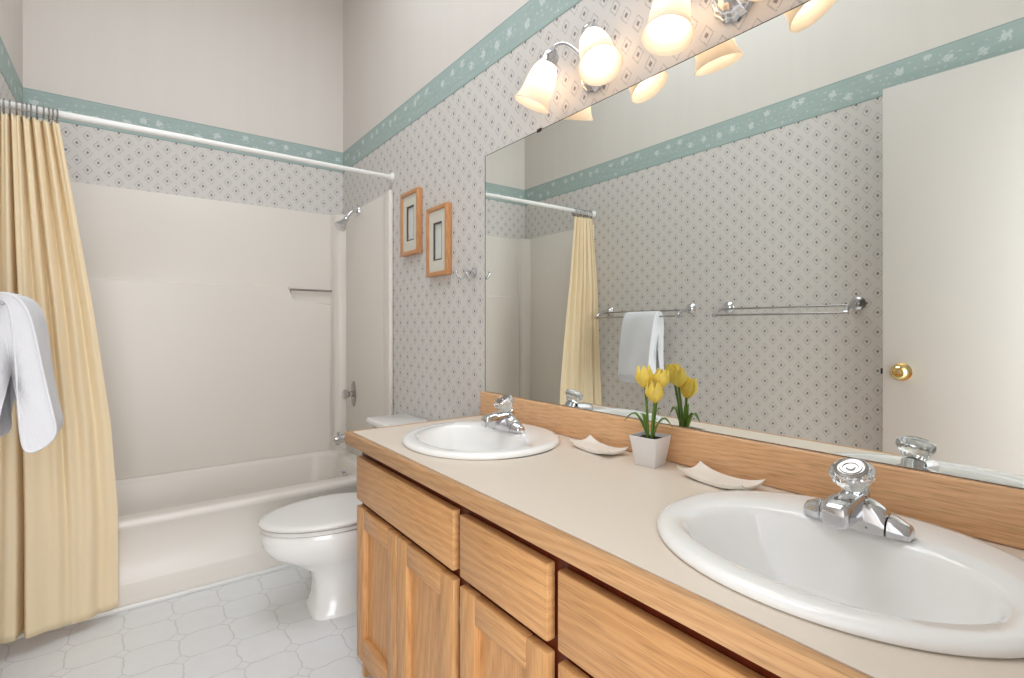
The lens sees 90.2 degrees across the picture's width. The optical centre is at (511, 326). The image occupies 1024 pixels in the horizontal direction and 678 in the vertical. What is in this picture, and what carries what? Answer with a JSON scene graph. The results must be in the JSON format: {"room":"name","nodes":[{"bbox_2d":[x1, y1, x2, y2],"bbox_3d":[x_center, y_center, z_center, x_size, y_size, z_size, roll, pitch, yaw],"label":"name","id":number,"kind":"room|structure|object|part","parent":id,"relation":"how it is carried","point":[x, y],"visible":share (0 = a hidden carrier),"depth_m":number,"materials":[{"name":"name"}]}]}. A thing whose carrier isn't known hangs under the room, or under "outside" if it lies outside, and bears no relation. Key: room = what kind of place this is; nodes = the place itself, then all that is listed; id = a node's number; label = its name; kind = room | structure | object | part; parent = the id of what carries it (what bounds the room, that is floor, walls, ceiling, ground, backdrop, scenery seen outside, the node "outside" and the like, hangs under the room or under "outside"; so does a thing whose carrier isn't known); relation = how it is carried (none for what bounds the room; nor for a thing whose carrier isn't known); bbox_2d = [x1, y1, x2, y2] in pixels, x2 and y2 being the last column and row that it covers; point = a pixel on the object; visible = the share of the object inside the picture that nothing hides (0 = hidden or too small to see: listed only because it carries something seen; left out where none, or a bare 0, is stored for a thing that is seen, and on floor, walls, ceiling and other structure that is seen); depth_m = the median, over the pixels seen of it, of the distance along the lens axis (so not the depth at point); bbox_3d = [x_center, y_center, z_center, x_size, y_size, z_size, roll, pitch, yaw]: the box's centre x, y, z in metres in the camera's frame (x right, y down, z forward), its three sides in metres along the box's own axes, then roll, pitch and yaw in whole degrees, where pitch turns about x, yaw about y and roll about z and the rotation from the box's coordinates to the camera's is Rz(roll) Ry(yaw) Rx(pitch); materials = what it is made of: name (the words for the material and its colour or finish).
{"room":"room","nodes":[
{"label":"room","id":0,"kind":"room"},
{"bbox_2d":[0,0,22,116],"bbox_3d":[-1.366,-0.567,1.059,0.100,3.400,3.533,0,0,-37],"label":"wall","id":1,"kind":"structure","parent":0,"point":[11,11],"depth_m":2.21,"materials":[{"name":"paint"}]},
{"bbox_2d":[0,37,22,102],"bbox_3d":[-1.325,-1.073,1.090,0.001,0.131,3.333,0,0,-37],"label":"trim","id":2,"kind":"structure","parent":1,"relation":"attached to","point":[7,69],"depth_m":2.17,"materials":[{"name":"teal paper"}]},
{"bbox_3d":[-1.507,-0.094,1.459,0.151,0.088,0.691,0,0,-37],"label":"towel bar","id":3,"kind":"object","parent":1,"relation":"attached to","visible":0},
{"bbox_2d":[0,292,63,452],"bbox_3d":[-1.390,0.124,1.453,0.162,0.434,0.242,0,0,-37],"label":"towel","id":4,"kind":"object","parent":3,"relation":"hanging from","point":[26,366],"visible":1,"depth_m":1.38,"materials":[{"name":"white fabric"}]},
{"bbox_2d":[18,563,294,638],"bbox_3d":[-1.259,1.125,2.255,1.504,0.017,0.014,0,0,-37],"label":"trim","id":5,"kind":"structure","parent":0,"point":[211,585],"depth_m":2.15,"materials":[{"name":"white ceramic"}]},
{"bbox_2d":[23,0,342,214],"bbox_3d":[-1.745,-0.567,2.920,1.524,3.400,0.100,0,0,-37],"label":"wall","id":6,"kind":"structure","parent":0,"point":[273,69],"depth_m":2.85,"materials":[{"name":"paint"}]},
{"bbox_2d":[23,87,342,172],"bbox_3d":[-1.714,-1.073,2.879,1.522,0.131,0.001,0,0,-37],"label":"trim","id":7,"kind":"structure","parent":6,"relation":"attached to","point":[30,96],"depth_m":2.79,"materials":[{"name":"teal paper"}]},
{"bbox_2d":[70,181,392,479],"bbox_3d":[-1.474,0.029,2.559,1.522,1.503,0.800,0,0,-37],"label":"shower surround","id":8,"kind":"object","parent":6,"relation":"attached to","point":[228,332],"visible":0.62,"depth_m":2.88,"materials":[{"name":"white plastic"}]},
{"bbox_3d":[-1.711,0.030,2.875,1.500,1.499,0.010,0,0,-37],"label":"panel","id":9,"kind":"part","parent":8,"relation":"part of","materials":[{"name":"white plastic"}]},
{"bbox_3d":[-1.703,0.263,2.858,1.367,1.035,0.026,0,0,-37],"label":"raised panel","id":10,"kind":"part","parent":8,"relation":"part of","materials":[{"name":"white plastic"}]},
{"bbox_2d":[332,432,344,444],"bbox_3d":[-1.008,0.665,3.068,0.141,0.075,0.060,0,0,-37],"label":"tub spout","id":11,"kind":"object","parent":8,"relation":"attached to","point":[338,439],"visible":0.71,"depth_m":3.03,"materials":[{"name":"silver metal"}]},
{"bbox_2d":[334,206,359,231],"bbox_3d":[-0.987,-0.650,3.039,0.142,0.167,0.076,0,0,-37],"label":"shower","id":12,"kind":"object","parent":8,"relation":"attached to","point":[341,224],"visible":1,"depth_m":3.03,"materials":[{"name":"silver metal"}]},
{"bbox_3d":[-0.965,-0.678,3.063,0.067,0.060,0.019,0,0,-37],"label":"shower arm","id":13,"kind":"part","parent":12,"relation":"part of","materials":[{"name":"silver metal"}]},
{"bbox_2d":[342,381,355,406],"bbox_3d":[-1.002,0.411,3.122,0.068,0.160,0.080,0,0,-37],"label":"shower valve","id":14,"kind":"object","parent":8,"relation":"attached to","point":[345,393],"visible":1,"depth_m":3.12,"materials":[{"name":"grey metal"}]},
{"bbox_3d":[-1.006,0.411,3.119,0.058,0.057,0.057,0,0,-37],"label":"valve knob","id":15,"kind":"part","parent":14,"relation":"part of","materials":[{"name":"silver metal"}]},
{"bbox_3d":[-0.979,0.411,3.140,0.010,0.160,0.080,0,0,-37],"label":"valve plate","id":16,"kind":"part","parent":14,"relation":"part of","materials":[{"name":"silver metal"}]},
{"bbox_3d":[-0.874,0.030,3.017,0.010,1.499,0.786,0,0,-37],"label":"panel","id":17,"kind":"part","parent":8,"relation":"part of","materials":[{"name":"white plastic"}]},
{"bbox_2d":[0,566,372,677],"bbox_3d":[-0.266,1.183,0.946,1.724,0.100,5.033,0,0,-37],"label":"floor","id":18,"kind":"structure","parent":0,"point":[260,626],"depth_m":1.84,"materials":[{"name":"tile"}]},
{"bbox_2d":[22,449,357,632],"bbox_3d":[-1.485,0.957,2.572,1.520,0.352,0.764,0,0,-37],"label":"bathtub","id":19,"kind":"object","parent":18,"relation":"on","point":[178,531],"visible":0.4,"depth_m":2.31,"materials":[{"name":"white ceramic"}]},
{"bbox_3d":[-0.993,0.861,2.992,0.043,0.072,0.072,0,0,-37],"label":"overflow plate","id":20,"kind":"part","parent":19,"relation":"part of","materials":[{"name":"silver metal"}]},
{"bbox_2d":[258,413,427,619],"bbox_3d":[-0.663,0.782,2.134,0.723,0.702,0.532,0,0,-37],"label":"toilet","id":21,"kind":"object","parent":18,"relation":"on","point":[318,535],"visible":0.38,"depth_m":1.97,"materials":[{"name":"white ceramic"}]},
{"bbox_3d":[-0.710,0.956,2.098,0.592,0.354,0.368,0,0,-37],"label":"bowl","id":22,"kind":"part","parent":21,"relation":"part of","materials":[{"name":"white ceramic"}]},
{"bbox_3d":[-0.753,0.746,2.066,0.497,0.024,0.374,0,0,-37],"label":"lid","id":23,"kind":"part","parent":21,"relation":"part of","materials":[{"name":"plastic"}]},
{"bbox_3d":[-0.457,0.447,2.288,0.208,0.032,0.532,0,0,-37],"label":"tank lid","id":24,"kind":"part","parent":21,"relation":"part of","materials":[{"name":"white ceramic"}]},
{"bbox_2d":[357,452,780,677],"bbox_3d":[0.191,0.757,1.160,0.528,0.752,1.620,0,0,-37],"label":"vanity cabinet","id":25,"kind":"object","parent":18,"relation":"on","point":[445,590],"visible":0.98,"depth_m":1.07,"materials":[{"name":"brown wood"}]},
{"bbox_3d":[-0.280,0.757,1.808,0.505,0.752,0.019,0,0,-37],"label":"panel","id":26,"kind":"part","parent":25,"relation":"part of","materials":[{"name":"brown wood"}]},
{"bbox_3d":[-0.396,0.805,1.533,0.004,0.360,0.200,0,0,-37],"label":"door panel","id":27,"kind":"part","parent":25,"relation":"part of","materials":[{"name":"brown wood"}]},
{"bbox_3d":[-0.402,0.815,1.528,0.021,0.484,0.304,0,0,-37],"label":"door","id":28,"kind":"part","parent":25,"relation":"part of","materials":[{"name":"brown wood"}]},
{"bbox_3d":[-0.309,0.484,1.405,0.021,0.138,0.613,0,0,-37],"label":"drawer","id":29,"kind":"part","parent":25,"relation":"part of","materials":[{"name":"brown wood"}]},
{"bbox_3d":[-0.211,0.805,1.285,0.004,0.360,0.200,0,0,-37],"label":"door panel","id":30,"kind":"part","parent":25,"relation":"part of","materials":[{"name":"brown wood"}]},
{"bbox_3d":[-0.217,0.815,1.281,0.021,0.484,0.304,0,0,-37],"label":"door","id":31,"kind":"part","parent":25,"relation":"part of","materials":[{"name":"brown wood"}]},
{"bbox_3d":[-0.013,0.805,1.022,0.004,0.360,0.192,0,0,-37],"label":"door panel","id":32,"kind":"part","parent":25,"relation":"part of","materials":[{"name":"brown wood"}]},
{"bbox_3d":[-0.019,0.484,1.018,0.021,0.138,0.296,0,0,-37],"label":"drawer","id":33,"kind":"part","parent":25,"relation":"part of","materials":[{"name":"brown wood"}]},
{"bbox_3d":[-0.019,0.815,1.018,0.021,0.484,0.296,0,0,-37],"label":"door","id":34,"kind":"part","parent":25,"relation":"part of","materials":[{"name":"brown wood"}]},
{"bbox_3d":[0.176,0.815,0.756,0.021,0.484,0.303,0,0,-37],"label":"door","id":35,"kind":"part","parent":25,"relation":"part of","materials":[{"name":"brown wood"}]},
{"bbox_3d":[0.269,0.484,0.633,0.021,0.138,0.611,0,0,-37],"label":"drawer","id":36,"kind":"part","parent":25,"relation":"part of","materials":[{"name":"brown wood"}]},
{"bbox_2d":[345,415,1023,677],"bbox_3d":[0.171,0.362,1.172,0.552,0.038,1.670,0,0,-37],"label":"countertop","id":37,"kind":"structure","parent":25,"relation":"on","point":[598,514],"depth_m":0.84,"materials":[{"name":"beige laminate"}]},
{"bbox_2d":[402,421,559,459],"bbox_3d":[-0.094,0.401,1.550,0.462,0.150,0.486,0,0,-37],"label":"sink","id":38,"kind":"object","parent":37,"relation":"in","point":[461,440],"visible":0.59,"depth_m":1.59,"materials":[{"name":"white ceramic"}]},
{"bbox_2d":[481,395,524,432],"bbox_3d":[-0.040,0.273,1.617,0.119,0.107,0.154,0,0,-37],"label":"faucet","id":39,"kind":"object","parent":37,"relation":"on","point":[504,419],"visible":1,"depth_m":1.60,"materials":[{"name":"silver metal"}]},
{"bbox_3d":[-0.056,0.291,1.605,0.078,0.046,0.037,0,0,-37],"label":"spout","id":40,"kind":"part","parent":39,"relation":"part of","materials":[{"name":"silver metal"}]},
{"bbox_3d":[-0.026,0.246,1.629,0.061,0.054,0.067,0,0,-37],"label":"knob","id":41,"kind":"part","parent":39,"relation":"part of","materials":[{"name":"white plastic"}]},
{"bbox_2d":[568,435,628,454],"bbox_3d":[0.237,0.330,1.415,0.078,0.024,0.168,0,0,-29],"label":"soap dish","id":42,"kind":"object","parent":37,"relation":"on","point":[589,444],"visible":1,"depth_m":1.42,"materials":[{"name":"white ceramic"}]},
{"bbox_2d":[624,365,672,467],"bbox_3d":[0.348,0.219,1.275,0.106,0.247,0.102,0,0,-16],"label":"tulips","id":43,"kind":"object","parent":37,"relation":"on","point":[650,449],"visible":1,"depth_m":1.26,"materials":[{"name":"yellow plant"}]},
{"bbox_2d":[635,365,652,387],"bbox_3d":[0.337,0.126,1.301,0.047,0.060,0.047,0,0,-44],"label":"flower","id":44,"kind":"object","parent":43,"relation":"on","point":[644,377],"depth_m":1.28,"materials":[{"name":"yellow plant"}]},
{"bbox_3d":[0.340,0.216,1.289,0.007,0.129,0.021,0,0,-11],"label":"tulip stem","id":45,"kind":"part","parent":43,"relation":"part of","materials":[{"name":"green plant"}]},
{"bbox_3d":[0.351,0.233,1.269,0.014,0.097,0.007,0,0,14],"label":"tulip stem","id":46,"kind":"part","parent":43,"relation":"part of","materials":[{"name":"green plant"}]},
{"bbox_2d":[645,379,663,402],"bbox_3d":[0.355,0.159,1.264,0.045,0.060,0.047,0,0,-44],"label":"flower","id":47,"kind":"object","parent":43,"relation":"on","point":[654,391],"depth_m":1.25,"materials":[{"name":"yellow plant"}]},
{"bbox_3d":[0.363,0.217,1.283,0.027,0.128,0.007,0,0,-34],"label":"tulip stem","id":48,"kind":"part","parent":43,"relation":"part of","materials":[{"name":"green plant"}]},
{"bbox_2d":[653,368,669,387],"bbox_3d":[0.377,0.131,1.290,0.042,0.054,0.042,0,0,-44],"label":"flower","id":49,"kind":"object","parent":43,"relation":"on","point":[663,377],"depth_m":1.27,"materials":[{"name":"yellow plant"}]},
{"bbox_2d":[677,461,764,489],"bbox_3d":[0.455,0.330,1.121,0.078,0.024,0.168,0,0,-30],"label":"soap dish","id":50,"kind":"object","parent":37,"relation":"on","point":[700,472],"visible":1,"depth_m":1.12,"materials":[{"name":"white ceramic"}]},
{"bbox_2d":[657,490,1023,658],"bbox_3d":[0.485,0.401,0.777,0.462,0.150,0.524,0,0,-37],"label":"sink","id":51,"kind":"object","parent":37,"relation":"in","point":[943,590],"visible":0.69,"depth_m":0.76,"materials":[{"name":"white ceramic"}]},
{"bbox_2d":[629,431,670,467],"bbox_3d":[0.345,0.306,1.273,0.077,0.073,0.077,0,0,-44],"label":"pot","id":52,"kind":"object","parent":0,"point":[650,449],"depth_m":1.25,"materials":[{"name":"white ceramic"}]},
{"bbox_2d":[343,0,1023,489],"bbox_3d":[-0.066,-0.567,2.033,0.100,3.400,3.533,0,0,-37],"label":"wall","id":53,"kind":"structure","parent":0,"point":[392,49],"depth_m":2.21,"materials":[{"name":"paper"}]},
{"bbox_2d":[0,99,394,181],"bbox_3d":[-1.242,-0.795,2.249,1.521,0.056,0.052,0,0,-37],"label":"shower rod","id":54,"kind":"object","parent":53,"relation":"attached to","point":[61,114],"visible":1,"depth_m":2.13,"materials":[{"name":"white metal"}]},
{"bbox_2d":[0,98,117,643],"bbox_3d":[-1.659,0.138,1.870,0.342,1.906,0.163,0,0,-37],"label":"shower curtain","id":55,"kind":"object","parent":54,"relation":"hanging from","point":[59,508],"visible":0.87,"depth_m":1.86,"materials":[{"name":"yellow fabric"}]},
{"bbox_2d":[400,187,421,256],"bbox_3d":[-0.494,-0.508,2.497,0.027,0.311,0.194,0,0,-37],"label":"picture frame","id":56,"kind":"object","parent":53,"relation":"attached to","point":[410,201],"visible":1,"depth_m":2.49,"materials":[{"name":"orange wood"}]},
{"bbox_2d":[408,207,413,239],"bbox_3d":[-0.491,-0.507,2.500,0.003,0.158,0.071,0,0,-37],"label":"print","id":57,"kind":"object","parent":56,"relation":"attached to","point":[410,209],"depth_m":2.50},
{"bbox_2d":[426,202,451,277],"bbox_3d":[-0.328,-0.384,2.276,0.027,0.311,0.192,0,0,-37],"label":"picture frame","id":58,"kind":"object","parent":53,"relation":"attached to","point":[439,217],"visible":1,"depth_m":2.27,"materials":[{"name":"orange wood"}]},
{"bbox_2d":[435,223,440,258],"bbox_3d":[-0.325,-0.383,2.278,0.003,0.158,0.069,0,0,-37],"label":"print","id":59,"kind":"object","parent":58,"relation":"attached to","point":[437,225],"depth_m":2.28},
{"bbox_2d":[343,0,581,172],"bbox_3d":[-0.106,-1.073,2.002,0.001,0.131,3.333,0,0,-37],"label":"trim","id":60,"kind":"structure","parent":53,"relation":"attached to","point":[533,16],"depth_m":2.10,"materials":[{"name":"teal paper"}]},
{"bbox_2d":[455,268,476,279],"bbox_3d":[-0.181,-0.215,2.045,0.068,0.050,0.088,0,0,-37],"label":"robe hook","id":61,"kind":"object","parent":53,"relation":"attached to","point":[473,272],"visible":1,"depth_m":2.05,"materials":[{"name":"silver metal"}]},
{"bbox_2d":[514,22,622,113],"bbox_3d":[0.165,-0.773,1.501,0.166,0.209,0.412,0,0,-37],"label":"wall light","id":62,"kind":"object","parent":53,"relation":"attached to","point":[601,61],"visible":1,"depth_m":1.43,"materials":[{"name":"white glass"}]},
{"bbox_3d":[0.069,-0.757,1.604,0.120,0.160,0.131,0,0,-37],"label":"lamp shade","id":63,"kind":"part","parent":62,"relation":"part of","materials":[{"name":"beige glass"}]},
{"bbox_2d":[541,48,558,67],"bbox_3d":[0.115,-0.836,1.589,0.059,0.060,0.061,0,0,-37],"label":"socket","id":64,"kind":"object","parent":62,"relation":"attached to","point":[550,57],"depth_m":1.56,"materials":[{"name":"silver metal"}]},
{"bbox_3d":[0.172,-0.822,1.545,0.129,0.112,0.012,0,0,43],"label":"lamp arm","id":65,"kind":"part","parent":62,"relation":"part of","materials":[{"name":"silver metal"}]},
{"bbox_2d":[581,22,598,35],"bbox_3d":[0.222,-0.828,1.432,0.059,0.061,0.062,0,0,-37],"label":"socket","id":66,"kind":"object","parent":62,"relation":"attached to","point":[590,26],"depth_m":1.41,"materials":[{"name":"silver metal"}]},
{"bbox_3d":[0.227,-0.778,1.404,0.056,0.085,0.066,0,0,-37],"label":"bulb","id":67,"kind":"part","parent":62,"relation":"part of","materials":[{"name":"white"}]},
{"bbox_3d":[0.229,-0.750,1.377,0.120,0.163,0.139,0,0,-37],"label":"lamp shade","id":68,"kind":"part","parent":62,"relation":"part of","materials":[{"name":"beige glass"}]},
{"bbox_2d":[641,0,762,55],"bbox_3d":[0.452,-0.766,1.115,0.169,0.212,0.348,0,0,-37],"label":"wall light","id":69,"kind":"object","parent":53,"relation":"attached to","point":[669,30],"visible":1,"depth_m":1.20,"materials":[{"name":"white glass"}]},
{"bbox_3d":[0.367,-0.740,1.193,0.126,0.159,0.120,0,0,-37],"label":"lamp shade","id":70,"kind":"part","parent":69,"relation":"part of","materials":[{"name":"beige glass"}]},
{"bbox_3d":[0.375,-0.767,1.209,0.058,0.087,0.058,0,0,-37],"label":"bulb","id":71,"kind":"part","parent":69,"relation":"part of","materials":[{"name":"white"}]},
{"bbox_2d":[480,391,1023,549],"bbox_3d":[0.383,0.297,1.332,0.020,0.090,1.670,0,0,-37],"label":"backsplash","id":72,"kind":"structure","parent":53,"relation":"attached to","point":[994,513],"depth_m":1.03,"materials":[{"name":"brown wood"}]},
{"bbox_2d":[485,0,1023,487],"bbox_3d":[0.392,-0.211,1.331,0.006,0.924,1.656,0,0,-37],"label":"wall mirror","id":73,"kind":"object","parent":53,"relation":"attached to","point":[810,219],"visible":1,"depth_m":1.06,"materials":[{"name":"silver glass"}]},
{"bbox_2d":[803,458,914,541],"bbox_3d":[0.545,0.273,0.825,0.119,0.107,0.154,0,0,-37],"label":"faucet","id":74,"kind":"object","parent":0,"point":[853,507],"visible":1,"depth_m":0.81,"materials":[{"name":"silver metal"}]},
{"bbox_3d":[0.529,0.291,0.813,0.078,0.046,0.037,0,0,-37],"label":"spout","id":75,"kind":"part","parent":74,"relation":"part of","materials":[{"name":"silver metal"}]},
{"bbox_3d":[0.559,0.246,0.838,0.061,0.054,0.067,0,0,-37],"label":"knob","id":76,"kind":"part","parent":74,"relation":"part of","materials":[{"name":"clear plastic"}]}
]}

